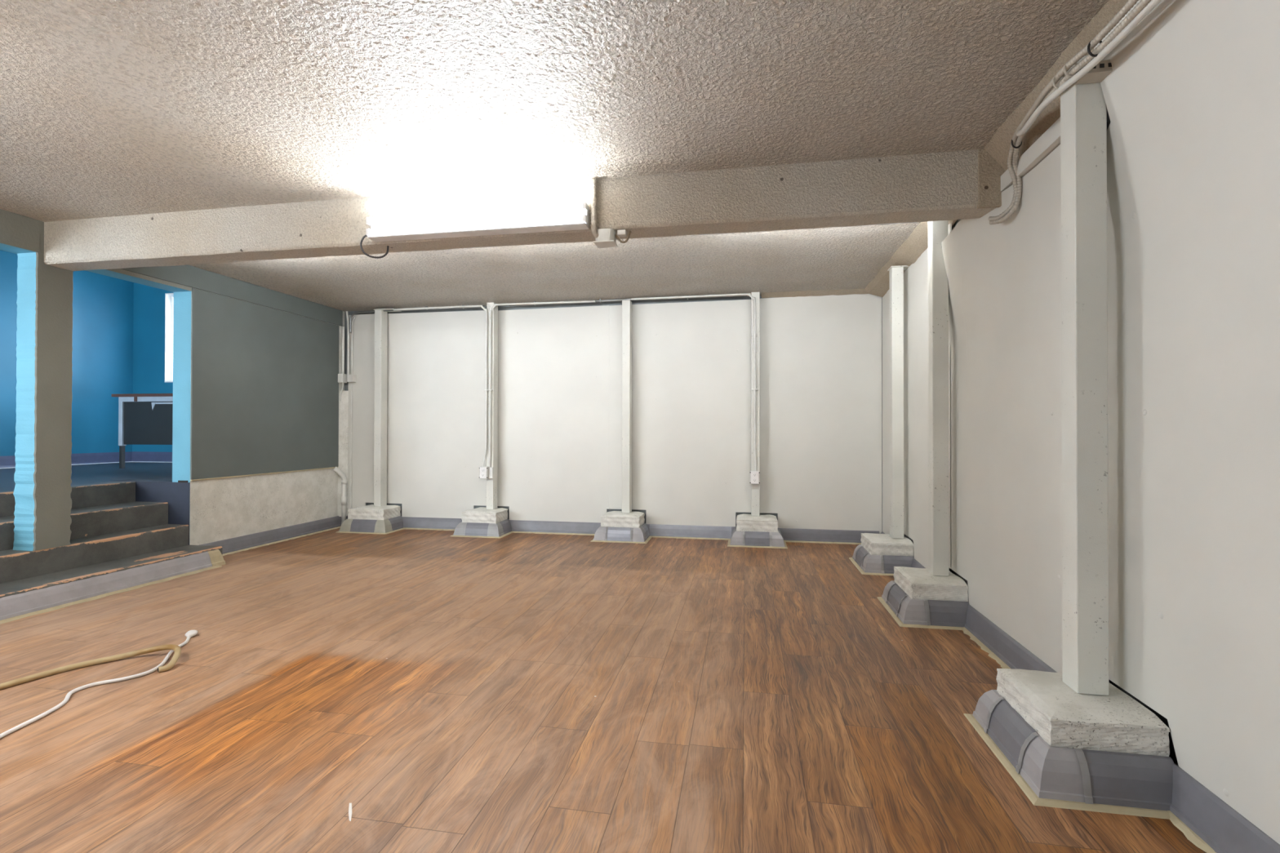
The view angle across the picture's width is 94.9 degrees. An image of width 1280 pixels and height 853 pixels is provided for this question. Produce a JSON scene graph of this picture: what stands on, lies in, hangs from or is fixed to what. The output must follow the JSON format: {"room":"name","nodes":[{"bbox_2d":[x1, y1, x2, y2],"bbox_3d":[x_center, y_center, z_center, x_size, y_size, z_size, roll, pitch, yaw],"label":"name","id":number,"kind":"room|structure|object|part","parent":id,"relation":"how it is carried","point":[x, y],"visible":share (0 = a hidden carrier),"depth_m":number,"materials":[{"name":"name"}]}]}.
{"room":"basement room","nodes":[
{"label":"basement room","id":0,"kind":"room"},
{"bbox_2d":[0,249,133,456],"bbox_3d":[-8.118,-0.856,4.454,0.150,2.850,8.500,0,0,10],"label":"wall","id":1,"kind":"structure","parent":0,"point":[102,359],"depth_m":7.93,"materials":[{"name":"paint"}]},
{"bbox_2d":[0,451,172,468],"bbox_3d":[-6.200,0.407,4.128,3.740,0.146,8.150,0,0,10],"label":"baseboard","id":2,"kind":"structure","parent":1,"relation":"attached to","point":[6,462],"depth_m":8.13,"materials":[{"name":"plastic"}]},
{"bbox_2d":[0,462,172,491],"bbox_3d":[-6.299,0.549,4.119,3.950,0.140,8.500,0,0,10],"label":"floor","id":3,"kind":"structure","parent":0,"point":[93,473],"depth_m":6.23,"materials":[{"name":"blue plastic"}]},
{"bbox_2d":[111,393,173,468],"bbox_3d":[-5.457,0.059,7.238,1.590,0.887,0.770,0,0,10],"label":"desk","id":4,"kind":"object","parent":3,"relation":"on","point":[144,419],"visible":0.4,"depth_m":6.96,"materials":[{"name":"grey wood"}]},
{"bbox_3d":[-6.193,-0.034,7.025,0.055,0.527,0.050,0,0,10],"label":"leg","id":5,"kind":"part","parent":4,"relation":"part of","materials":[{"name":"grey metal"}]},
{"bbox_3d":[-5.512,-0.043,6.900,1.320,0.515,0.013,0,0,10],"label":"modesty panel","id":6,"kind":"part","parent":4,"relation":"part of","materials":[{"name":"black metal"}]},
{"bbox_2d":[132,282,173,452],"bbox_3d":[-5.414,-0.826,8.212,3.850,2.850,0.150,0,0,10],"label":"wall","id":7,"kind":"structure","parent":0,"point":[148,302],"depth_m":8.43,"materials":[{"name":"paint"}]},
{"bbox_2d":[164,293,173,382],"bbox_3d":[-6.081,-1.265,8.317,1.402,1.272,0.125,0,0,10],"label":"window","id":8,"kind":"structure","parent":7,"relation":"in","point":[169,300],"depth_m":8.42,"materials":[{"name":"white glass"}]},
{"bbox_3d":[-6.074,-1.266,8.354,1.400,1.270,0.050,0,0,10],"label":"frame","id":9,"kind":"part","parent":8,"relation":"part of","materials":[{"name":"white plastic"}]},
{"bbox_2d":[0,208,348,545],"bbox_3d":[-4.705,-0.128,2.899,0.917,2.583,8.650,0,0,10],"label":"wall","id":10,"kind":"structure","parent":0,"point":[260,421],"depth_m":5.67,"materials":[{"name":"paint"}]},
{"bbox_2d":[200,515,341,555],"bbox_3d":[-3.716,1.121,6.050,0.076,0.131,1.940,0,0,10],"label":"baseboard","id":11,"kind":"structure","parent":10,"relation":"attached to","point":[233,545],"depth_m":6.00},
{"bbox_2d":[333,466,346,524],"bbox_3d":[-3.558,0.822,6.954,0.157,0.702,0.061,0,-1,-40],"label":"drain pipe","id":12,"kind":"object","parent":10,"relation":"attached to","point":[344,478],"visible":0.98,"depth_m":6.96,"materials":[{"name":"white plastic"}]},
{"bbox_2d":[337,373,346,382],"bbox_3d":[-3.548,-0.574,6.994,0.067,0.105,0.088,0,0,10],"label":"junction box","id":13,"kind":"object","parent":10,"relation":"attached to","point":[342,378],"visible":0.98,"depth_m":6.95,"materials":[{"name":"paint"}]},
{"bbox_3d":[-3.555,-0.574,6.952,0.055,0.093,0.004,0,0,10],"label":"plate","id":14,"kind":"part","parent":13,"relation":"part of","materials":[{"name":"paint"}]},
{"bbox_2d":[339,382,343,400],"bbox_3d":[-3.546,-0.416,6.980,0.055,0.221,0.018,0,0,25],"label":"cable","id":15,"kind":"object","parent":13,"relation":"hanging from","point":[342,383],"visible":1,"depth_m":6.97,"materials":[{"name":"white plastic"}]},
{"bbox_2d":[341,326,344,373],"bbox_3d":[-3.553,-0.899,7.026,0.033,0.585,0.032,0,0,10],"label":"conduit","id":16,"kind":"object","parent":10,"relation":"attached to","point":[343,327],"visible":0.98,"depth_m":7.01,"materials":[{"name":"white metal"}]},
{"bbox_2d":[0,0,1128,311],"bbox_3d":[-1.204,-1.424,2.298,6.420,0.290,8.680,0,0,10],"label":"ceiling","id":17,"kind":"structure","parent":0,"point":[108,108],"depth_m":2.60,"materials":[{"name":"paint"}]},
{"bbox_2d":[349,305,484,333],"bbox_3d":[-2.603,-1.242,6.782,1.713,0.272,0.047,0,0,11],"label":"conduit","id":18,"kind":"object","parent":17,"relation":"attached to","point":[365,311],"visible":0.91,"depth_m":6.89,"materials":[{"name":"metal"}]},
{"bbox_2d":[44,148,1005,271],"bbox_3d":[-1.097,-1.266,3.596,6.095,0.307,0.228,0,0,10],"label":"ceiling beam","id":19,"kind":"structure","parent":17,"relation":"attached to","point":[962,184],"depth_m":3.35,"materials":[{"name":"paint"}]},
{"bbox_2d":[360,235,389,258],"bbox_3d":[-1.613,-1.097,3.578,0.167,0.142,0.048,0,-1,-37],"label":"conduit","id":20,"kind":"object","parent":19,"relation":"attached to","point":[365,236],"visible":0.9,"depth_m":3.56,"materials":[{"name":"metal"}]},
{"bbox_2d":[365,201,589,242],"bbox_3d":[-0.958,-1.188,3.421,1.352,0.128,0.092,0,0,10],"label":"strip light","id":21,"kind":"object","parent":19,"relation":"attached to","point":[575,216],"visible":1,"depth_m":3.39,"materials":[{"name":"white plastic"}]},
{"bbox_2d":[591,177,631,248],"bbox_3d":[-0.162,-1.221,3.352,0.220,0.361,0.120,0,0,10],"label":"junction box","id":22,"kind":"object","parent":19,"relation":"attached to","point":[604,237],"visible":1,"depth_m":3.32,"materials":[{"name":"paint"}]},
{"bbox_3d":[-0.196,-1.045,3.362,0.120,0.008,0.110,0,0,10],"label":"plate","id":23,"kind":"part","parent":22,"relation":"part of","materials":[{"name":"paint"}]},
{"bbox_2d":[509,295,746,306],"bbox_3d":[-0.175,-1.369,6.350,2.620,0.037,0.040,0,0,10],"label":"conduit","id":24,"kind":"object","parent":17,"relation":"attached to","point":[600,300],"visible":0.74,"depth_m":6.36,"materials":[{"name":"metal"}]},
{"bbox_2d":[0,528,1206,852],"bbox_3d":[-1.218,1.224,2.281,6.400,0.120,8.680,0,0,10],"label":"floor","id":25,"kind":"structure","parent":0,"point":[513,692],"depth_m":2.36,"materials":[{"name":"brown wood"}]},
{"bbox_2d":[0,644,181,689],"bbox_3d":[-2.782,1.134,2.529,1.271,0.060,0.359,0,-1,-44],"label":"hose","id":26,"kind":"object","parent":25,"relation":"on","point":[177,651],"visible":1,"depth_m":2.84,"materials":[{"name":"rubber"}]},
{"bbox_2d":[0,630,197,738],"bbox_3d":[-2.379,1.150,2.497,0.191,0.028,1.635,0,0,-4],"label":"extension cord","id":27,"kind":"object","parent":25,"relation":"on","point":[188,634],"visible":0.93,"depth_m":2.62,"materials":[{"name":"white plastic"}]},
{"bbox_2d":[0,481,222,598],"bbox_3d":[-4.462,0.820,3.058,1.020,0.690,4.222,0,0,10],"label":"stairs","id":28,"kind":"structure","parent":25,"relation":"on","point":[113,531],"depth_m":4.50,"materials":[{"name":"grey paint"}]},
{"bbox_2d":[13,252,73,551],"bbox_3d":[-4.190,-0.171,4.128,0.183,2.037,0.237,0,0,10],"label":"pillar","id":29,"kind":"structure","parent":28,"relation":"on","point":[42,520],"depth_m":4.04,"materials":[{"name":"grey paint"}]},
{"bbox_2d":[0,549,226,624],"bbox_3d":[-4.078,1.093,3.007,0.430,0.144,4.260,0,0,10],"label":"baseboard","id":30,"kind":"structure","parent":28,"relation":"attached to","point":[13,607],"depth_m":4.06,"materials":[{"name":"paint"}]},
{"bbox_2d":[348,803,351,821],"bbox_3d":[-0.872,1.160,1.766,0.010,0.002,0.095,0,0,-27],"label":"chip","id":31,"kind":"object","parent":25,"relation":"on","point":[350,804],"visible":1,"depth_m":1.77,"materials":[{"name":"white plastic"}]},
{"bbox_2d":[337,504,404,534],"bbox_3d":[-3.076,1.058,6.747,0.626,0.269,0.421,0,0,10],"label":"footing","id":32,"kind":"object","parent":25,"relation":"on","point":[367,519],"visible":1,"depth_m":6.62,"materials":[{"name":"paint"}]},
{"bbox_2d":[373,308,401,506],"bbox_3d":[-2.953,-0.218,6.853,0.265,2.288,0.150,0,0,10],"label":"wall post","id":33,"kind":"object","parent":32,"relation":"on","point":[380,317],"visible":0.98,"depth_m":6.81,"materials":[{"name":"white paint"}]},
{"bbox_3d":[-2.951,-1.358,6.861,0.265,0.008,0.150,0,0,10],"label":"plate","id":34,"kind":"part","parent":33,"relation":"part of","materials":[{"name":"white paint"}]},
{"bbox_2d":[450,506,512,537],"bbox_3d":[-1.739,1.058,6.513,0.581,0.269,0.411,0,0,10],"label":"footing","id":35,"kind":"object","parent":25,"relation":"on","point":[481,522],"visible":0.98,"depth_m":6.39,"materials":[{"name":"paint"}]},
{"bbox_2d":[486,302,497,509],"bbox_3d":[-1.668,-0.232,6.624,0.085,2.315,0.120,0,0,10],"label":"wall post","id":36,"kind":"object","parent":35,"relation":"on","point":[491,483],"visible":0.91,"depth_m":6.57,"materials":[{"name":"white paint"}]},
{"bbox_2d":[393,305,488,466],"bbox_3d":[-2.272,-0.454,6.665,1.181,1.817,0.044,0,0,12],"label":"conduit","id":37,"kind":"object","parent":36,"relation":"attached to","point":[486,389],"visible":1,"depth_m":6.55,"materials":[{"name":"white plastic"}]},
{"bbox_2d":[479,466,493,479],"bbox_3d":[-1.708,0.513,6.523,0.144,0.136,0.080,0,0,10],"label":"outlet box","id":38,"kind":"object","parent":36,"relation":"attached to","point":[485,472],"visible":1,"depth_m":6.50,"materials":[{"name":"paint"}]},
{"bbox_3d":[-1.736,0.513,6.496,0.080,0.124,0.006,0,0,10],"label":"plate","id":39,"kind":"part","parent":38,"relation":"part of","materials":[{"name":"white plastic"}]},
{"bbox_2d":[488,300,595,466],"bbox_3d":[-1.090,-0.457,6.452,1.218,1.822,0.037,0,0,9],"label":"conduit","id":40,"kind":"object","parent":36,"relation":"attached to","point":[490,389],"visible":1,"depth_m":6.53,"materials":[{"name":"white plastic"}]},
{"bbox_2d":[590,511,651,543],"bbox_3d":[-0.189,1.059,6.233,0.591,0.269,0.416,0,0,10],"label":"footing","id":41,"kind":"object","parent":25,"relation":"on","point":[616,526],"visible":0.97,"depth_m":6.10,"materials":[{"name":"paint"}]},
{"bbox_2d":[622,299,631,512],"bbox_3d":[-0.141,-0.216,6.351,0.087,2.284,0.120,0,0,10],"label":"wall post","id":42,"kind":"object","parent":41,"relation":"on","point":[626,304],"visible":1,"depth_m":6.29,"materials":[{"name":"white paint"}]},
{"bbox_2d":[727,513,787,548],"bbox_3d":[1.192,1.058,5.986,0.586,0.271,0.416,0,0,10],"label":"footing","id":43,"kind":"object","parent":25,"relation":"on","point":[762,531],"visible":0.98,"depth_m":5.85,"materials":[{"name":"paint"}]},
{"bbox_2d":[751,292,759,515],"bbox_3d":[1.202,-0.232,6.111,0.085,2.313,0.120,0,0,10],"label":"wall post","id":44,"kind":"object","parent":43,"relation":"on","point":[755,488],"visible":0.91,"depth_m":6.05,"materials":[{"name":"white paint"}]},
{"bbox_2d":[631,293,758,471],"bbox_3d":[0.561,-0.456,6.157,1.338,1.840,0.037,0,0,11],"label":"conduit","id":45,"kind":"object","parent":44,"relation":"attached to","point":[754,388],"visible":1,"depth_m":6.03,"materials":[{"name":"white metal"}]},
{"bbox_2d":[750,470,759,484],"bbox_3d":[1.174,0.522,6.008,0.100,0.136,0.080,0,0,10],"label":"outlet box","id":46,"kind":"object","parent":44,"relation":"attached to","point":[754,475],"visible":1,"depth_m":5.97,"materials":[{"name":"paint"}]},
{"bbox_3d":[1.168,0.522,5.977,0.080,0.124,0.006,0,0,10],"label":"plate","id":47,"kind":"part","parent":46,"relation":"part of","materials":[{"name":"white plastic"}]},
{"bbox_2d":[848,533,914,575],"bbox_3d":[2.036,1.059,4.972,0.411,0.258,0.616,0,0,10],"label":"footing","id":48,"kind":"object","parent":25,"relation":"on","point":[877,554],"visible":0.92,"depth_m":4.75,"materials":[{"name":"paint"}]},
{"bbox_2d":[887,265,908,538],"bbox_3d":[2.167,-0.202,4.920,0.145,2.265,0.125,0,0,10],"label":"wall post","id":49,"kind":"object","parent":48,"relation":"on","point":[895,273],"visible":1,"depth_m":4.88,"materials":[{"name":"white paint"}]},
{"bbox_3d":[2.169,-1.330,4.927,0.145,0.009,0.125,0,0,10],"label":"plate","id":50,"kind":"part","parent":49,"relation":"part of","materials":[{"name":"white paint"}]},
{"bbox_2d":[877,566,968,630],"bbox_3d":[1.779,1.052,3.717,0.401,0.253,0.616,0,0,10],"label":"footing","id":51,"kind":"object","parent":25,"relation":"on","point":[916,597],"visible":0.93,"depth_m":3.50,"materials":[{"name":"paint"}]},
{"bbox_2d":[928,220,948,576],"bbox_3d":[1.875,-0.207,3.692,0.093,2.269,0.095,0,0,10],"label":"wall post","id":52,"kind":"object","parent":51,"relation":"on","point":[938,284],"visible":0.91,"depth_m":3.65,"materials":[{"name":"white paint"}]},
{"bbox_2d":[964,668,1173,819],"bbox_3d":[1.470,1.044,2.058,0.422,0.246,0.591,0,0,10],"label":"footing","id":53,"kind":"object","parent":25,"relation":"on","point":[1064,748],"visible":0.93,"depth_m":1.86,"materials":[{"name":"paint"}]},
{"bbox_2d":[1060,55,1112,695],"bbox_3d":[1.562,-0.182,2.040,0.101,2.212,0.174,0,0,10],"label":"wall post","id":54,"kind":"object","parent":53,"relation":"on","point":[1083,108],"depth_m":2.03,"materials":[{"name":"white paint"}]},
{"bbox_3d":[1.551,-1.206,1.995,0.094,0.040,0.068,0,0,10],"label":"perforated bracket","id":55,"kind":"part","parent":54,"relation":"part of","materials":[{"name":"white metal"}]},
{"bbox_2d":[344,293,882,533],"bbox_3d":[-0.447,-0.096,6.589,6.400,2.583,0.186,0,0,10],"label":"wall","id":56,"kind":"structure","parent":0,"point":[560,365],"depth_m":6.42,"materials":[{"name":"white paint"}]},
{"bbox_2d":[345,311,349,374],"bbox_3d":[-3.493,-0.992,7.012,0.043,0.771,0.029,0,0,-26],"label":"conduit","id":57,"kind":"object","parent":56,"relation":"attached to","point":[347,313],"visible":0.98,"depth_m":7.00,"materials":[{"name":"white plastic"}]},
{"bbox_2d":[346,374,355,382],"bbox_3d":[-3.443,-0.575,7.008,0.085,0.087,0.060,0,0,10],"label":"junction box","id":58,"kind":"object","parent":56,"relation":"attached to","point":[350,378],"visible":1,"depth_m":6.98,"materials":[{"name":"paint"}]},
{"bbox_3d":[-3.448,-0.575,6.981,0.073,0.075,0.004,0,0,10],"label":"plate","id":59,"kind":"part","parent":58,"relation":"part of","materials":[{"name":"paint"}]},
{"bbox_2d":[350,384,352,508],"bbox_3d":[-3.453,0.274,7.020,0.017,1.560,0.016,0,0,10],"label":"conduit","id":60,"kind":"object","parent":56,"relation":"attached to","point":[351,384],"visible":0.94,"depth_m":7.01,"materials":[{"name":"white plastic"}]},
{"bbox_2d":[351,316,355,374],"bbox_3d":[-3.425,-0.958,7.007,0.067,0.704,0.024,0,0,35],"label":"conduit","id":61,"kind":"object","parent":56,"relation":"attached to","point":[353,318],"visible":1,"depth_m":7.01,"materials":[{"name":"white plastic"}]},
{"bbox_3d":[-3.262,-0.126,7.011,0.490,2.440,0.012,0,0,10],"label":"wall panel","id":62,"kind":"part","parent":56,"relation":"part of","materials":[{"name":"white paint"}]},
{"bbox_3d":[-2.329,-0.122,6.844,1.395,2.433,0.012,0,0,10],"label":"wall panel","id":63,"kind":"part","parent":56,"relation":"part of","materials":[{"name":"white paint"}]},
{"bbox_3d":[-0.988,-0.123,6.604,1.320,2.435,0.012,0,0,10],"label":"wall panel","id":64,"kind":"part","parent":56,"relation":"part of","materials":[{"name":"white paint"}]},
{"bbox_2d":[346,515,879,544],"bbox_3d":[-0.555,1.129,6.473,6.060,0.132,0.076,0,0,10],"label":"baseboard","id":65,"kind":"structure","parent":56,"relation":"attached to","point":[655,531],"depth_m":6.33,"materials":[{"name":"grey"}]},
{"bbox_3d":[0.438,-0.126,6.349,1.572,2.442,0.012,0,0,10],"label":"wall panel","id":66,"kind":"part","parent":56,"relation":"part of","materials":[{"name":"white paint"}]},
{"bbox_3d":[1.840,-0.138,6.098,1.267,2.466,0.012,0,0,10],"label":"wall panel","id":67,"kind":"part","parent":56,"relation":"part of","materials":[{"name":"white paint"}]},
{"bbox_2d":[882,0,1279,844],"bbox_3d":[1.731,-0.127,1.764,0.413,2.583,8.680,0,0,10],"label":"wall","id":68,"kind":"structure","parent":0,"point":[1191,93],"depth_m":1.85,"materials":[{"name":"white paint"}]},
{"bbox_3d":[2.241,-0.121,4.884,0.012,2.417,2.223,0,0,12],"label":"wall panel","id":69,"kind":"part","parent":68,"relation":"part of","materials":[{"name":"white paint"}]},
{"bbox_3d":[1.813,-0.053,3.001,0.121,2.253,1.595,0,0,10],"label":"wall panel","id":70,"kind":"part","parent":68,"relation":"part of","materials":[{"name":"white paint"}]},
{"bbox_2d":[988,0,1138,221],"bbox_3d":[1.505,-1.176,1.963,0.129,0.314,1.978,0,0,16],"label":"conduit","id":71,"kind":"object","parent":68,"relation":"attached to","point":[1126,7],"visible":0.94,"depth_m":2.09,"materials":[{"name":"white plastic"}]},
{"bbox_2d":[989,0,1151,224],"bbox_3d":[1.519,-1.159,1.964,0.124,0.313,1.987,0,0,15],"label":"conduit","id":72,"kind":"object","parent":68,"relation":"attached to","point":[1142,3],"visible":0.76,"depth_m":2.00,"materials":[{"name":"grey metal"}]},
{"bbox_2d":[1016,0,1161,136],"bbox_3d":[1.474,-1.250,1.816,0.090,0.152,1.677,0,0,13],"label":"conduit","id":73,"kind":"object","parent":72,"relation":"attached to","point":[1152,4],"visible":1,"depth_m":1.91,"materials":[{"name":"white plastic"}]},
{"bbox_2d":[880,531,1279,852],"bbox_3d":[1.605,1.099,1.737,0.126,0.131,8.601,0,0,11],"label":"baseboard","id":74,"kind":"structure","parent":68,"relation":"attached to","point":[1209,823],"depth_m":1.69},
{"bbox_3d":[1.244,-0.147,-0.140,0.125,2.395,4.760,0,0,10],"label":"wall panel","id":75,"kind":"part","parent":68,"relation":"part of","materials":[{"name":"white paint"}]}
]}

